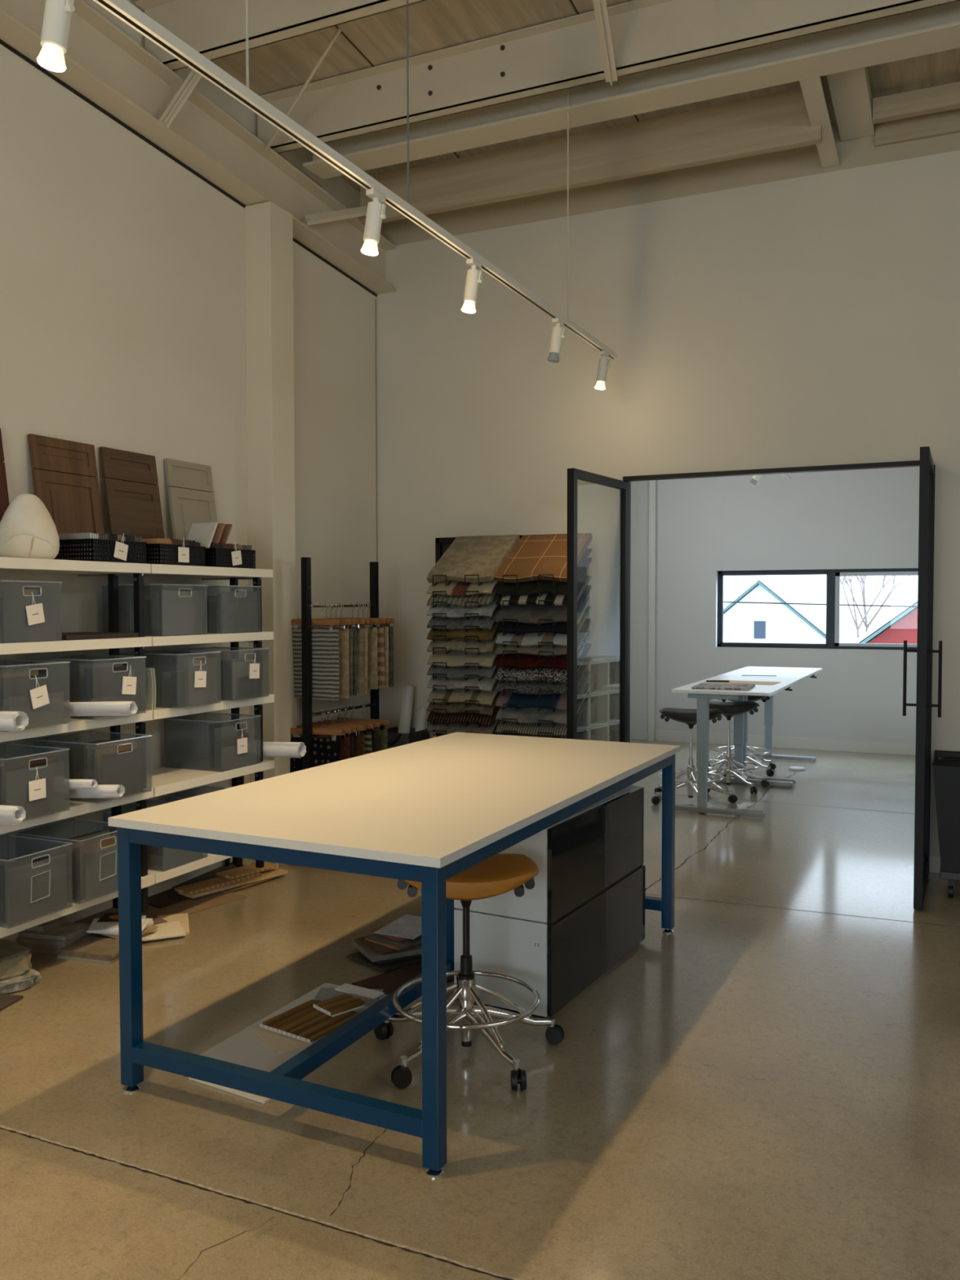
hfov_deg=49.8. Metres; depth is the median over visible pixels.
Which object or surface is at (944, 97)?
joist
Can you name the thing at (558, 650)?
sample
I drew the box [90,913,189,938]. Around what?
sheet
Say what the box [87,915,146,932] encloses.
card
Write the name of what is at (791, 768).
floor outlet cover
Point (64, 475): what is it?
sample
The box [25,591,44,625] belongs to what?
paper tag
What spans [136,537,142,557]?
sample
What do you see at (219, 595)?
board
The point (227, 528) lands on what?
sample
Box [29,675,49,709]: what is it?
paper tag
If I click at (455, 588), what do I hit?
sample
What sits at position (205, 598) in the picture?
board
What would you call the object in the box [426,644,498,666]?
sample
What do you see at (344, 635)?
sample
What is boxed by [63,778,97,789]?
paper roll
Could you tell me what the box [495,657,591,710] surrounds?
sample
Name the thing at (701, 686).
sample
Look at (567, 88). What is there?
suspension rod
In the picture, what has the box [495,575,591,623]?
sample
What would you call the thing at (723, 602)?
utility wire
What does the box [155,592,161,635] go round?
board
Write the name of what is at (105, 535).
sample
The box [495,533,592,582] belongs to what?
sample
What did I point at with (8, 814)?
paper roll
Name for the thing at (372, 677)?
sample
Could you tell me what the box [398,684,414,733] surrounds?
paper roll
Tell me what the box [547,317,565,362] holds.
track spotlight
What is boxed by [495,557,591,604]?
sample
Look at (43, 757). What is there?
board
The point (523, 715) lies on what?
sample
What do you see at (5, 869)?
board
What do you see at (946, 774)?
bin
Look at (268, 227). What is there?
column
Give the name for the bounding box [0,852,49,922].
board
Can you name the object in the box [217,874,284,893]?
sheet
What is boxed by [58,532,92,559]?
sample
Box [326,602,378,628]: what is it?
hanger
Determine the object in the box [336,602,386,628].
hanger
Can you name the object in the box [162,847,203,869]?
board
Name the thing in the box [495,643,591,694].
sample
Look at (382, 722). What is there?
hanger
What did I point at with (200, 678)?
paper tag
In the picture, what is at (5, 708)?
board
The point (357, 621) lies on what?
hanger
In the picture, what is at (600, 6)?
brace
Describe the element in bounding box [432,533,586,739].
display rack
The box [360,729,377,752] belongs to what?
sample
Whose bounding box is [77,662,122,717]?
board
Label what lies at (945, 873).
trash can dolly
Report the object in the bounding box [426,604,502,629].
sample
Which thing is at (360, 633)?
sample
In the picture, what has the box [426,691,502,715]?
sample
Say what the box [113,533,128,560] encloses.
paper tag
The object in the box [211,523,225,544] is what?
sample
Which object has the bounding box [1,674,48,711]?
board
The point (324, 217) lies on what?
brace
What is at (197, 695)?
board
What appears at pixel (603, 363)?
track spotlight
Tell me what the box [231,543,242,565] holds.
paper tag
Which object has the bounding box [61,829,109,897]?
board
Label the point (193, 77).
brace
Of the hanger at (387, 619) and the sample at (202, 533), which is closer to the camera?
the sample at (202, 533)
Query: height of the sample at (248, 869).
0.014 m
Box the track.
[93,0,617,359]
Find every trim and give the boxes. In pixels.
[0,39,377,297]
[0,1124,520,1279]
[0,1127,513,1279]
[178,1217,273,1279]
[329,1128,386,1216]
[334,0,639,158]
[374,298,377,561]
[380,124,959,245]
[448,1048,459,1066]
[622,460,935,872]
[644,772,795,890]
[644,791,912,813]
[648,480,656,741]
[648,893,959,927]
[717,646,903,650]
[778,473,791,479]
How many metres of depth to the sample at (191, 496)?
5.71 m
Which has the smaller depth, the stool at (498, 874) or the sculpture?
the stool at (498, 874)
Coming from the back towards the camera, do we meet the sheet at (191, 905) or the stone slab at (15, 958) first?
the sheet at (191, 905)
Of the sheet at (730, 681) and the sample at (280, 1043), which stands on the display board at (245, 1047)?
the sample at (280, 1043)
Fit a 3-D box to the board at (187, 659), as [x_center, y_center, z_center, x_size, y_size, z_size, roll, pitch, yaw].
[-1.425,0.206,5.206,0.004,0.235,0.178,1,2,25]
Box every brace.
[159,69,202,128]
[302,205,367,226]
[592,0,617,85]
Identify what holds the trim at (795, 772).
on the floor
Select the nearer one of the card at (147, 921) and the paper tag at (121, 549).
the paper tag at (121, 549)
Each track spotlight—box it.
[36,0,75,71]
[360,188,386,255]
[461,257,482,313]
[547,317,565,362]
[594,350,610,390]
[749,475,761,484]
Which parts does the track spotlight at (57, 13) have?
bulb, bulb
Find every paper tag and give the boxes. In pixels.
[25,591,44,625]
[28,768,46,801]
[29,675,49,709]
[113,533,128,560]
[121,665,136,694]
[177,537,189,562]
[194,662,206,687]
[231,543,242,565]
[237,728,247,754]
[249,655,259,678]
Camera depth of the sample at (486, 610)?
6.71 m
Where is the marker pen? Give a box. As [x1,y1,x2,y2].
[706,680,728,682]
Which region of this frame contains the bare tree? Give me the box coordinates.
[840,575,909,638]
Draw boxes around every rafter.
[0,0,396,294]
[799,66,875,168]
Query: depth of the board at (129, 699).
4.71 m
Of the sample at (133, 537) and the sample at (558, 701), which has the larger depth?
the sample at (558, 701)
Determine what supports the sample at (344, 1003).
on the sample at (303, 1022)
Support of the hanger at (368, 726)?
hanging from the rack at (306, 622)
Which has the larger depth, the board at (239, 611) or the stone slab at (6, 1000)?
the board at (239, 611)
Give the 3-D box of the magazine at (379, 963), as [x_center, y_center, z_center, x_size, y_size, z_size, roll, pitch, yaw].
[-0.365,1.409,4.685,0.320,0.012,0.250,-1,2,-30]
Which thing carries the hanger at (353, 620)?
hanging from the rack at (306, 622)
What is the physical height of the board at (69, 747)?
0.235 m
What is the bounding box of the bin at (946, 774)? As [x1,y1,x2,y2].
[932,750,959,897]
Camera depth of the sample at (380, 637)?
6.75 m
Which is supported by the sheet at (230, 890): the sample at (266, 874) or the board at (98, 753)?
the sample at (266, 874)
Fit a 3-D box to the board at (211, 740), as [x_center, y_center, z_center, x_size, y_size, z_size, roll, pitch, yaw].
[-1.386,0.564,5.606,0.012,0.235,0.245,1,2,25]
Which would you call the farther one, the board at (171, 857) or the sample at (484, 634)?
the sample at (484, 634)
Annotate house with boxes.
[723,576,859,644]
[850,595,917,644]
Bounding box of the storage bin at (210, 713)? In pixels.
[164,712,259,732]
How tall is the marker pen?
0.014 m
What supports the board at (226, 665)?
in the storage bin at (219, 695)
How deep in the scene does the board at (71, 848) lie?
4.54 m
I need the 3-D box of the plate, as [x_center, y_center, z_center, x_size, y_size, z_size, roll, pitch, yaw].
[4.108,-2.966,5.290,3.900,0.140,0.028,1,2,25]
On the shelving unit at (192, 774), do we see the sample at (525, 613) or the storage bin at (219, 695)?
the storage bin at (219, 695)
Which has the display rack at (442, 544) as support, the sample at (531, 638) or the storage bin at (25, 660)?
the sample at (531, 638)
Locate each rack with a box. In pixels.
[301,557,379,769]
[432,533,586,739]
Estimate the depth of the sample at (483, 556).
6.83 m
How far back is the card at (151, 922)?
4.83 m
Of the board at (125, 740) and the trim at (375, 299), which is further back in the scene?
the trim at (375, 299)
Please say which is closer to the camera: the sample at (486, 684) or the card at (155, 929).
the card at (155, 929)
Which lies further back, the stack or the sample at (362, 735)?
the sample at (362, 735)
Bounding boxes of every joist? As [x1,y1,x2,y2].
[360,88,822,225]
[872,81,959,124]
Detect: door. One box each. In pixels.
[566,467,628,742]
[902,446,942,910]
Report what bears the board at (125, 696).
in the storage bin at (73, 717)
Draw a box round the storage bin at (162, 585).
[161,585,245,633]
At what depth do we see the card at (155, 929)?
4.86 m
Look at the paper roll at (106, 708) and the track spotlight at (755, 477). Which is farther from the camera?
the track spotlight at (755, 477)
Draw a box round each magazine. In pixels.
[346,951,422,972]
[351,939,422,962]
[354,933,421,955]
[355,948,422,966]
[364,937,421,950]
[368,933,421,946]
[369,925,409,942]
[373,914,421,938]
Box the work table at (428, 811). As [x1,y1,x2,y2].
[107,732,680,1177]
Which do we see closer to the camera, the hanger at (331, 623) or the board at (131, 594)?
the board at (131, 594)
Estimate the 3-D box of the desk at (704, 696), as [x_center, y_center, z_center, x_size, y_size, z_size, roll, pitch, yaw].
[2.113,0.821,8.404,0.761,0.930,1.555,1,2,25]
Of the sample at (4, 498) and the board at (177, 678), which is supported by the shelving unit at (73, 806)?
the sample at (4, 498)
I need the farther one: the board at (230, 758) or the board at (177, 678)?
the board at (230, 758)
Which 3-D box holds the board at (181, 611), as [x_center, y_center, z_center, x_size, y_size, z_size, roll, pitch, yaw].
[-1.482,-0.137,5.148,0.012,0.218,0.291,1,2,25]
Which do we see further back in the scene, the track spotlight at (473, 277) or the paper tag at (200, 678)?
the paper tag at (200, 678)
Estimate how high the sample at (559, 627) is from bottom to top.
0.312 m
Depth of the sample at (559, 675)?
6.53 m
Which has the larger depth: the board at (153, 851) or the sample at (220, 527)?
the sample at (220, 527)
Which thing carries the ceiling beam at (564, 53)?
attached to the ceiling
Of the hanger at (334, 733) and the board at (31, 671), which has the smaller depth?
the board at (31, 671)
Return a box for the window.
[717,568,918,649]
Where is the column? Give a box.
[244,201,297,866]
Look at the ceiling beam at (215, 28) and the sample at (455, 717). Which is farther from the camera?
the sample at (455, 717)
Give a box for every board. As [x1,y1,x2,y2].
[0,596,3,641]
[0,667,38,711]
[0,765,4,805]
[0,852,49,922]
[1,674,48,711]
[2,587,56,642]
[2,699,8,711]
[3,853,57,924]
[4,755,53,764]
[4,755,57,805]
[5,586,44,588]
[5,761,64,818]
[7,691,63,728]
[59,830,102,854]
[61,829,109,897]
[67,739,105,778]
[67,840,84,900]
[71,739,113,779]
[75,661,109,702]
[75,835,117,899]
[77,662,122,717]
[84,738,126,779]
[84,844,118,900]
[85,665,128,717]
[85,740,133,799]
[88,694,133,718]
[93,742,137,799]
[101,697,134,717]
[102,747,142,800]
[128,592,133,632]
[143,592,151,635]
[148,845,158,866]
[151,592,156,635]
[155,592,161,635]
[157,846,162,867]
[160,590,203,635]
[160,670,184,706]
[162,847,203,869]
[170,671,185,706]
[184,657,208,706]
[187,657,217,706]
[188,1077,272,1103]
[200,982,386,1072]
[202,595,217,632]
[208,597,217,632]
[208,720,239,768]
[213,724,236,768]
[217,593,222,632]
[221,658,243,699]
[221,741,256,770]
[222,591,257,632]
[222,733,248,746]
[231,661,246,698]
[239,675,258,698]
[313,987,383,1005]
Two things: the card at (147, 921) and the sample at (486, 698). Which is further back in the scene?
the sample at (486, 698)
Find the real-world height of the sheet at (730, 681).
0.003 m
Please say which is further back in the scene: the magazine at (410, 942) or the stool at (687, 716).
the stool at (687, 716)
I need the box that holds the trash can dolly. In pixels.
[939,865,959,880]
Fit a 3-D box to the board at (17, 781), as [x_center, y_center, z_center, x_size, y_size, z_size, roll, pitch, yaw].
[-1.839,0.627,4.279,0.004,0.206,0.290,1,2,25]
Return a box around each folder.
[128,666,155,709]
[128,667,153,710]
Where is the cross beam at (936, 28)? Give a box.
[302,0,959,178]
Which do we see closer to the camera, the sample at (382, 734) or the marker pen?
the sample at (382, 734)
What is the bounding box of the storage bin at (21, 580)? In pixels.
[0,580,59,642]
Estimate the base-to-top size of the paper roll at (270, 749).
0.113 m
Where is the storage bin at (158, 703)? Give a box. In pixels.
[124,650,219,707]
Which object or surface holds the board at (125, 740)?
in the storage bin at (86, 731)
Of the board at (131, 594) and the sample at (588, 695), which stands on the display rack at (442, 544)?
the sample at (588, 695)
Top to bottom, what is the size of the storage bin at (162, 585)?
0.254 m
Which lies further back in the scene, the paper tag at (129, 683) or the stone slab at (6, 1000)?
the paper tag at (129, 683)
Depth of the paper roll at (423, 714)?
7.40 m
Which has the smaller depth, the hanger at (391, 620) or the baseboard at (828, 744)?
the hanger at (391, 620)
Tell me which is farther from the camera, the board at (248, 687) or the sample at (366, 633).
the sample at (366, 633)
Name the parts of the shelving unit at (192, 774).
shelf, shelf, shelf, shelf, shelf, post, post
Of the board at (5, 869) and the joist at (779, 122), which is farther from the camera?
the joist at (779, 122)
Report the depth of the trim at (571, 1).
5.64 m
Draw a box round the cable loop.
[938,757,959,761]
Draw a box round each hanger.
[289,711,342,740]
[290,602,339,631]
[295,602,351,630]
[297,709,351,738]
[300,708,355,737]
[311,602,359,628]
[311,706,365,733]
[311,707,363,736]
[312,602,364,629]
[317,706,373,733]
[318,601,368,629]
[324,601,355,628]
[324,704,379,732]
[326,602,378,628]
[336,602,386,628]
[337,702,389,729]
[360,602,389,628]
[366,601,394,627]
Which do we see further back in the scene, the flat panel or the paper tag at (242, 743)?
the paper tag at (242, 743)
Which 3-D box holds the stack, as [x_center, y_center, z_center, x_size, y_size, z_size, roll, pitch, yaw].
[-1.866,1.380,4.779,0.567,0.108,0.250,1,2,17]
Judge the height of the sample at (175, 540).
0.126 m
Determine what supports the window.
in the wall at (859, 518)
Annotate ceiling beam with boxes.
[134,0,425,71]
[257,0,959,153]
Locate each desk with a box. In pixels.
[671,675,799,817]
[717,666,822,784]
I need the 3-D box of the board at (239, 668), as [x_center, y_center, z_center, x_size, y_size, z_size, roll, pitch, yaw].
[-1.288,0.214,5.537,0.004,0.194,0.117,1,2,25]
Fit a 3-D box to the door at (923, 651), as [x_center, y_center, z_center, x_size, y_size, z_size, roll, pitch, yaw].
[2.455,0.190,5.705,0.187,2.382,0.887,1,2,25]
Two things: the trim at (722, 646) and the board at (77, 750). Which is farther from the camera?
the trim at (722, 646)
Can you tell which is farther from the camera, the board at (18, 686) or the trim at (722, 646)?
the trim at (722, 646)
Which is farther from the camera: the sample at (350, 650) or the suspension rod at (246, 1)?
the sample at (350, 650)
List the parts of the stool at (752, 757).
seat, leg, leg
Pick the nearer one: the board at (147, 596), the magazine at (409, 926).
the magazine at (409, 926)
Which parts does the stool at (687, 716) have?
leg, leg, seat mount, seat, leg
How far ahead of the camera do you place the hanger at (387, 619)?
6.79 m
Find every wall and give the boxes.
[0,0,377,943]
[376,150,959,873]
[630,466,919,743]
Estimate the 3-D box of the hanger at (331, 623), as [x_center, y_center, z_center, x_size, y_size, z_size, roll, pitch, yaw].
[-1.032,-0.146,6.310,0.400,0.173,0.022,1,2,25]
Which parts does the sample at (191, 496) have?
drawer, door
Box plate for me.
[875,108,959,146]
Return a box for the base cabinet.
[453,785,645,1017]
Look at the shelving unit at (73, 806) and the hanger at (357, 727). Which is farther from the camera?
the hanger at (357, 727)
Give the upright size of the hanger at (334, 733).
0.173 m
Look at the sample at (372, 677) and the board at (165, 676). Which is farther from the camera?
the sample at (372, 677)
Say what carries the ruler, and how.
on the desk at (802, 673)
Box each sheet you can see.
[73,907,167,937]
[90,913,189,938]
[142,920,186,941]
[146,892,246,915]
[147,888,189,908]
[172,862,244,888]
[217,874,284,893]
[351,961,453,995]
[703,680,781,684]
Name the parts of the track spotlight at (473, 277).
bulb, bulb, stem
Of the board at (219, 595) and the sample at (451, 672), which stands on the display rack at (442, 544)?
the sample at (451, 672)
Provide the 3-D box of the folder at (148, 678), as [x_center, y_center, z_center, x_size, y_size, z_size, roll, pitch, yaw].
[-1.730,0.234,5.036,0.340,0.201,0.013,1,2,25]
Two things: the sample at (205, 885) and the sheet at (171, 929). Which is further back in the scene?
the sample at (205, 885)
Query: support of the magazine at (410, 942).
on the magazine at (394, 946)
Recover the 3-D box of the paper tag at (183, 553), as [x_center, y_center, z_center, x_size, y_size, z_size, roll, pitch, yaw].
[-1.470,-0.447,5.127,0.010,0.122,0.078,1,2,25]
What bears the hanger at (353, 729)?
hanging from the rack at (306, 622)
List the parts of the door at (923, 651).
handle, frame, glass pane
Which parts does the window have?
sash, sash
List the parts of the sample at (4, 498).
drawer, door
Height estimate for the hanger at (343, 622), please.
0.173 m
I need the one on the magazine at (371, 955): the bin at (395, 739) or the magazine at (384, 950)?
the magazine at (384, 950)
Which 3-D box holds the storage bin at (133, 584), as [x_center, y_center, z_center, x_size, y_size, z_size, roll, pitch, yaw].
[-1.640,-0.153,5.221,0.390,0.254,0.335,1,2,25]
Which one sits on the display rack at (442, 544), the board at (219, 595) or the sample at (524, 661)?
the sample at (524, 661)
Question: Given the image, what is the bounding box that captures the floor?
[0,739,959,1279]
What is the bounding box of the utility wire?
[723,601,917,607]
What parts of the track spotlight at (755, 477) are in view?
bulb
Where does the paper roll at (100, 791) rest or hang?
on the shelving unit at (73, 806)
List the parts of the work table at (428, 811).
leg, leg, post, leg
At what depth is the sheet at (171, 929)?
4.96 m
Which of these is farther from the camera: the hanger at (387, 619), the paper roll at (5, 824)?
the hanger at (387, 619)
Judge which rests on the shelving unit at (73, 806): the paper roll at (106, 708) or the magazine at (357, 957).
the paper roll at (106, 708)
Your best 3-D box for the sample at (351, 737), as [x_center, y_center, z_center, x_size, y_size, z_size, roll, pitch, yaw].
[-0.943,0.806,6.496,0.342,0.421,0.033,1,2,25]
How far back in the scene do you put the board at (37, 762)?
4.26 m
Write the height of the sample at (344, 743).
0.421 m
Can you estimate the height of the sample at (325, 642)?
0.431 m
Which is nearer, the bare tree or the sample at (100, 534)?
the sample at (100, 534)
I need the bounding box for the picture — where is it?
[108,915,118,919]
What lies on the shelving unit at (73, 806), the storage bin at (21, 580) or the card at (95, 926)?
the storage bin at (21, 580)
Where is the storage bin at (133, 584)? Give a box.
[133,583,207,635]
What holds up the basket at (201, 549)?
on the shelving unit at (192, 774)
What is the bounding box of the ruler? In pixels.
[742,675,776,675]
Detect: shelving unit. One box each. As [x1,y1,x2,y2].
[0,556,155,937]
[142,564,275,883]
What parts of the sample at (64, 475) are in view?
drawer, door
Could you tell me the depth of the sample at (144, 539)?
5.02 m
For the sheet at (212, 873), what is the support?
on the sample at (266, 874)
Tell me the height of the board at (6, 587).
0.223 m
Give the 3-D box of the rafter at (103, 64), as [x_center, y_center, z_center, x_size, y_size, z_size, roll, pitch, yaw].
[-2.770,-2.913,3.083,0.190,1.082,9.843,1,2,25]
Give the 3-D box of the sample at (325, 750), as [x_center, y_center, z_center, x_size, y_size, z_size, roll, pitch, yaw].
[-1.015,0.812,6.341,0.342,0.421,0.028,0,2,15]
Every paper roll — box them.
[0,711,28,731]
[0,804,26,823]
[0,822,17,826]
[63,701,137,716]
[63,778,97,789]
[63,784,125,798]
[248,741,306,757]
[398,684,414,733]
[414,707,429,732]
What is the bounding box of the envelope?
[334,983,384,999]
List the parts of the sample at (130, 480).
drawer, door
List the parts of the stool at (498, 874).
tilt knob, seat mount, seat, leg, leg, tilt knob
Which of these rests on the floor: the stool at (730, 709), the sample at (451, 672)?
the stool at (730, 709)
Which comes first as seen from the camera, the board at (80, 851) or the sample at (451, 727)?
the board at (80, 851)
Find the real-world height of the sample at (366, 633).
0.421 m
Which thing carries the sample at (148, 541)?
in the basket at (201, 549)
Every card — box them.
[85,922,153,935]
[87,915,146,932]
[87,920,153,933]
[89,918,152,933]
[95,924,158,937]
[97,912,142,922]
[99,928,156,938]
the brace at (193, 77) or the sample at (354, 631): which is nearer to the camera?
the brace at (193, 77)
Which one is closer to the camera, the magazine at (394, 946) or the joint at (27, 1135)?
the joint at (27, 1135)
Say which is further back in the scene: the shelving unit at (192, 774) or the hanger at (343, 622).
the hanger at (343, 622)
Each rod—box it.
[244,0,248,88]
[264,26,342,151]
[406,0,408,203]
[566,88,568,318]
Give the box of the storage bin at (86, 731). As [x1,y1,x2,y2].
[32,731,150,757]
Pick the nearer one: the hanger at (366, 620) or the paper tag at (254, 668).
the paper tag at (254, 668)
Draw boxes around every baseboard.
[630,730,648,740]
[654,729,915,755]
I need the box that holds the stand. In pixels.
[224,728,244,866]
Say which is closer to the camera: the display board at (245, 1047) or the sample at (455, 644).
the display board at (245, 1047)
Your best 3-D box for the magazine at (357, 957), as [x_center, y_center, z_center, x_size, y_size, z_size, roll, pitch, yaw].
[-0.385,1.422,4.670,0.260,0.012,0.340,2,3,45]
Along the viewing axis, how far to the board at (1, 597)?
4.24 m
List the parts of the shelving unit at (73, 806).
shelf, shelf, shelf, shelf, shelf, post, post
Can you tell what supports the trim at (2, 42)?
attached to the wall at (122, 285)
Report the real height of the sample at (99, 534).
0.127 m
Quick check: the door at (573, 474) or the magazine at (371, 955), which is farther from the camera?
the door at (573, 474)
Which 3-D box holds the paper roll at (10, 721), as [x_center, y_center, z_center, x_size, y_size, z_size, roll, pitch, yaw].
[-2.033,0.321,4.124,0.566,0.095,0.078,1,2,25]
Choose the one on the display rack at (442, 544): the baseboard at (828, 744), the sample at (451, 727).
the sample at (451, 727)
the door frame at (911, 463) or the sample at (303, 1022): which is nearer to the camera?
the sample at (303, 1022)
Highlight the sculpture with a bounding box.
[0,493,59,559]
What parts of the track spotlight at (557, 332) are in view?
bulb, bulb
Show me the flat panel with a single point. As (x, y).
(76, 635)
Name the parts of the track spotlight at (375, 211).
bulb, bulb, stem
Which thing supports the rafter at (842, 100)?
attached to the cross beam at (936, 28)
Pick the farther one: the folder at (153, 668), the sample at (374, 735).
the sample at (374, 735)
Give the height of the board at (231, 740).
0.169 m
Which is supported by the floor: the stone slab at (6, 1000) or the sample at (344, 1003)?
the stone slab at (6, 1000)
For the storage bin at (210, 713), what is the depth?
5.53 m
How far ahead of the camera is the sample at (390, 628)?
6.86 m
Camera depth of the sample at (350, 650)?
6.40 m
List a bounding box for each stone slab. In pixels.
[0,939,31,979]
[0,968,41,994]
[0,993,23,1011]
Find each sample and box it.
[0,428,9,521]
[27,433,104,559]
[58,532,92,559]
[91,533,94,559]
[93,532,100,559]
[98,446,164,538]
[100,533,108,559]
[100,534,106,559]
[132,536,134,560]
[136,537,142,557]
[142,537,164,562]
[142,538,159,543]
[142,539,158,562]
[164,457,217,539]
[169,538,176,563]
[174,872,261,894]
[178,867,288,898]
[186,522,217,548]
[204,542,214,564]
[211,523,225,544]
[216,861,278,879]
[218,524,232,543]
[252,1026,311,1053]
[259,999,360,1044]
[289,737,340,773]
[292,628,338,700]
[301,736,350,760]
[311,627,353,696]
[312,734,353,758]
[313,993,364,1017]
[323,626,368,693]
[324,627,356,695]
[335,626,377,688]
[335,628,349,698]
[351,731,372,754]
[351,733,361,757]
[351,733,364,755]
[354,626,388,687]
[354,627,364,694]
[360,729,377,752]
[364,626,393,686]
[368,728,387,751]
[374,626,385,688]
[426,534,519,582]
[426,577,498,595]
[426,581,501,606]
[426,594,498,617]
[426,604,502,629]
[426,621,498,640]
[426,631,499,653]
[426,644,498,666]
[426,653,500,678]
[426,666,500,691]
[426,680,499,705]
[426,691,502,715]
[426,706,500,726]
[426,715,499,734]
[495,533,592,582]
[495,548,591,595]
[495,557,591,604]
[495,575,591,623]
[495,585,591,634]
[495,597,591,646]
[495,605,591,655]
[495,618,591,670]
[495,631,591,682]
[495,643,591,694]
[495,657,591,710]
[495,671,591,724]
[495,682,591,736]
[497,691,591,738]
[691,683,755,690]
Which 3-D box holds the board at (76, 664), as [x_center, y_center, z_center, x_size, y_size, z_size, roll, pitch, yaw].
[-1.782,0.222,4.753,0.004,0.237,0.203,1,2,25]
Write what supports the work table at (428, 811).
on the floor
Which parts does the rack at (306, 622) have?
post, hanging rail, hanging rail, post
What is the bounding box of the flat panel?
[56,631,138,639]
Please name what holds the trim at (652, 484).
attached to the wall at (859, 518)
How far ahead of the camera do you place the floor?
3.32 m
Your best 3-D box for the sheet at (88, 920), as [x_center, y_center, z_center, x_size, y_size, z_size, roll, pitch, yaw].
[-1.821,1.390,5.140,0.420,0.025,0.340,2,3,43]
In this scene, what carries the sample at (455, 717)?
on the display rack at (442, 544)
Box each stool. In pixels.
[373,853,564,1091]
[651,707,737,804]
[707,701,768,794]
[708,695,776,776]
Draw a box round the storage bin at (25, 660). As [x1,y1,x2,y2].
[2,660,68,731]
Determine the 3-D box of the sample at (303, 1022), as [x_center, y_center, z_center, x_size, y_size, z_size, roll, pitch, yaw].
[-0.631,1.431,3.883,0.258,0.020,0.293,1,3,34]
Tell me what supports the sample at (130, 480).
on the shelving unit at (192, 774)
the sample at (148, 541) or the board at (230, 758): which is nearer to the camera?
the sample at (148, 541)
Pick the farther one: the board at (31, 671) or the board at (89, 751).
the board at (89, 751)
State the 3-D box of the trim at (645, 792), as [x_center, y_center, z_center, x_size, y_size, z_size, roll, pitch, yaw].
[1.937,1.293,8.457,4.270,0.001,0.036,1,2,25]
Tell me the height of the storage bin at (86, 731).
0.266 m
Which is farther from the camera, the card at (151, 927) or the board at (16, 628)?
the card at (151, 927)
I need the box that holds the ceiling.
[128,0,959,192]
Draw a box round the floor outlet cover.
[788,766,805,771]
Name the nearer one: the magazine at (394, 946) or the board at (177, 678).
the magazine at (394, 946)
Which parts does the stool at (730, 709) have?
leg, seat mount, seat, leg, leg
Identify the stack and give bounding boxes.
[16,916,119,964]
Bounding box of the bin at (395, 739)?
[387,727,429,748]
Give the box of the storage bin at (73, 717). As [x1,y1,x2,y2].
[33,655,142,719]
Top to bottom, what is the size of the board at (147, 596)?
0.207 m
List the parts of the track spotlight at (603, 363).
bulb, bulb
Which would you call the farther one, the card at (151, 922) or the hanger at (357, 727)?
the hanger at (357, 727)
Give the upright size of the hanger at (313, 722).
0.173 m
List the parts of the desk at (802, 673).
leg, leg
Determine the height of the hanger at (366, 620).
0.173 m
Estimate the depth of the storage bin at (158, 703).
5.14 m
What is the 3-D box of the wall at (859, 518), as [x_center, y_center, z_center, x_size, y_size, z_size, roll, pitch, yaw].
[3.331,-1.216,11.368,4.270,4.800,0.200,1,2,25]
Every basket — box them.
[54,538,146,563]
[143,543,205,566]
[204,546,255,568]
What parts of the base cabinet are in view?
drawer, drawer, drawer, drawer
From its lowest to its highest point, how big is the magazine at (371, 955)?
0.022 m
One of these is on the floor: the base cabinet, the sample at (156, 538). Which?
the base cabinet
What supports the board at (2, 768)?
in the storage bin
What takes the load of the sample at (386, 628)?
hanging from the hanger at (387, 619)
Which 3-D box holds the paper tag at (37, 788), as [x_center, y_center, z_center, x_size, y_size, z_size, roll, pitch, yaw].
[-1.825,0.591,4.260,0.010,0.134,0.085,1,3,25]
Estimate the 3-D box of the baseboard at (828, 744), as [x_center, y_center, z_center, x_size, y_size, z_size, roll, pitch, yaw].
[3.624,1.129,11.199,3.530,0.125,0.016,1,2,25]
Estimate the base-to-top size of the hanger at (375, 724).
0.173 m
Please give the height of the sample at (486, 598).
0.311 m
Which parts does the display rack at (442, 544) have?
arm, arm, arm, arm, arm, arm, arm, arm, arm, arm, arm, arm, arm, arm, arm, arm, arm, arm, arm, arm, arm, arm, arm, arm, arm, arm, arm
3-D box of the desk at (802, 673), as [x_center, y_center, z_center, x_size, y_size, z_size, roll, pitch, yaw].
[2.773,0.768,9.820,0.761,0.930,1.558,1,2,25]
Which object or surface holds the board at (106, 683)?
in the storage bin at (73, 717)
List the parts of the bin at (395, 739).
handle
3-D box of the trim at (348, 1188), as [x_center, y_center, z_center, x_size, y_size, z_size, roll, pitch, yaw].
[-0.338,1.499,2.929,0.097,0.001,0.460,1,2,25]
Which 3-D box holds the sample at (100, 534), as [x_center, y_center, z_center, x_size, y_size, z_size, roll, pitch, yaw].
[-1.781,-0.423,4.745,0.190,0.125,0.006,1,2,25]
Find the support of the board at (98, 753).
in the storage bin at (86, 731)
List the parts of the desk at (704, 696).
leg, leg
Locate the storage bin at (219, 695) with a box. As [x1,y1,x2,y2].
[173,647,266,700]
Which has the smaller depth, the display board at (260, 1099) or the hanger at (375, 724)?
the display board at (260, 1099)
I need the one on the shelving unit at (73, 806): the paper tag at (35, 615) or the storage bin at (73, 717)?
the storage bin at (73, 717)
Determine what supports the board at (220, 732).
in the storage bin at (210, 713)

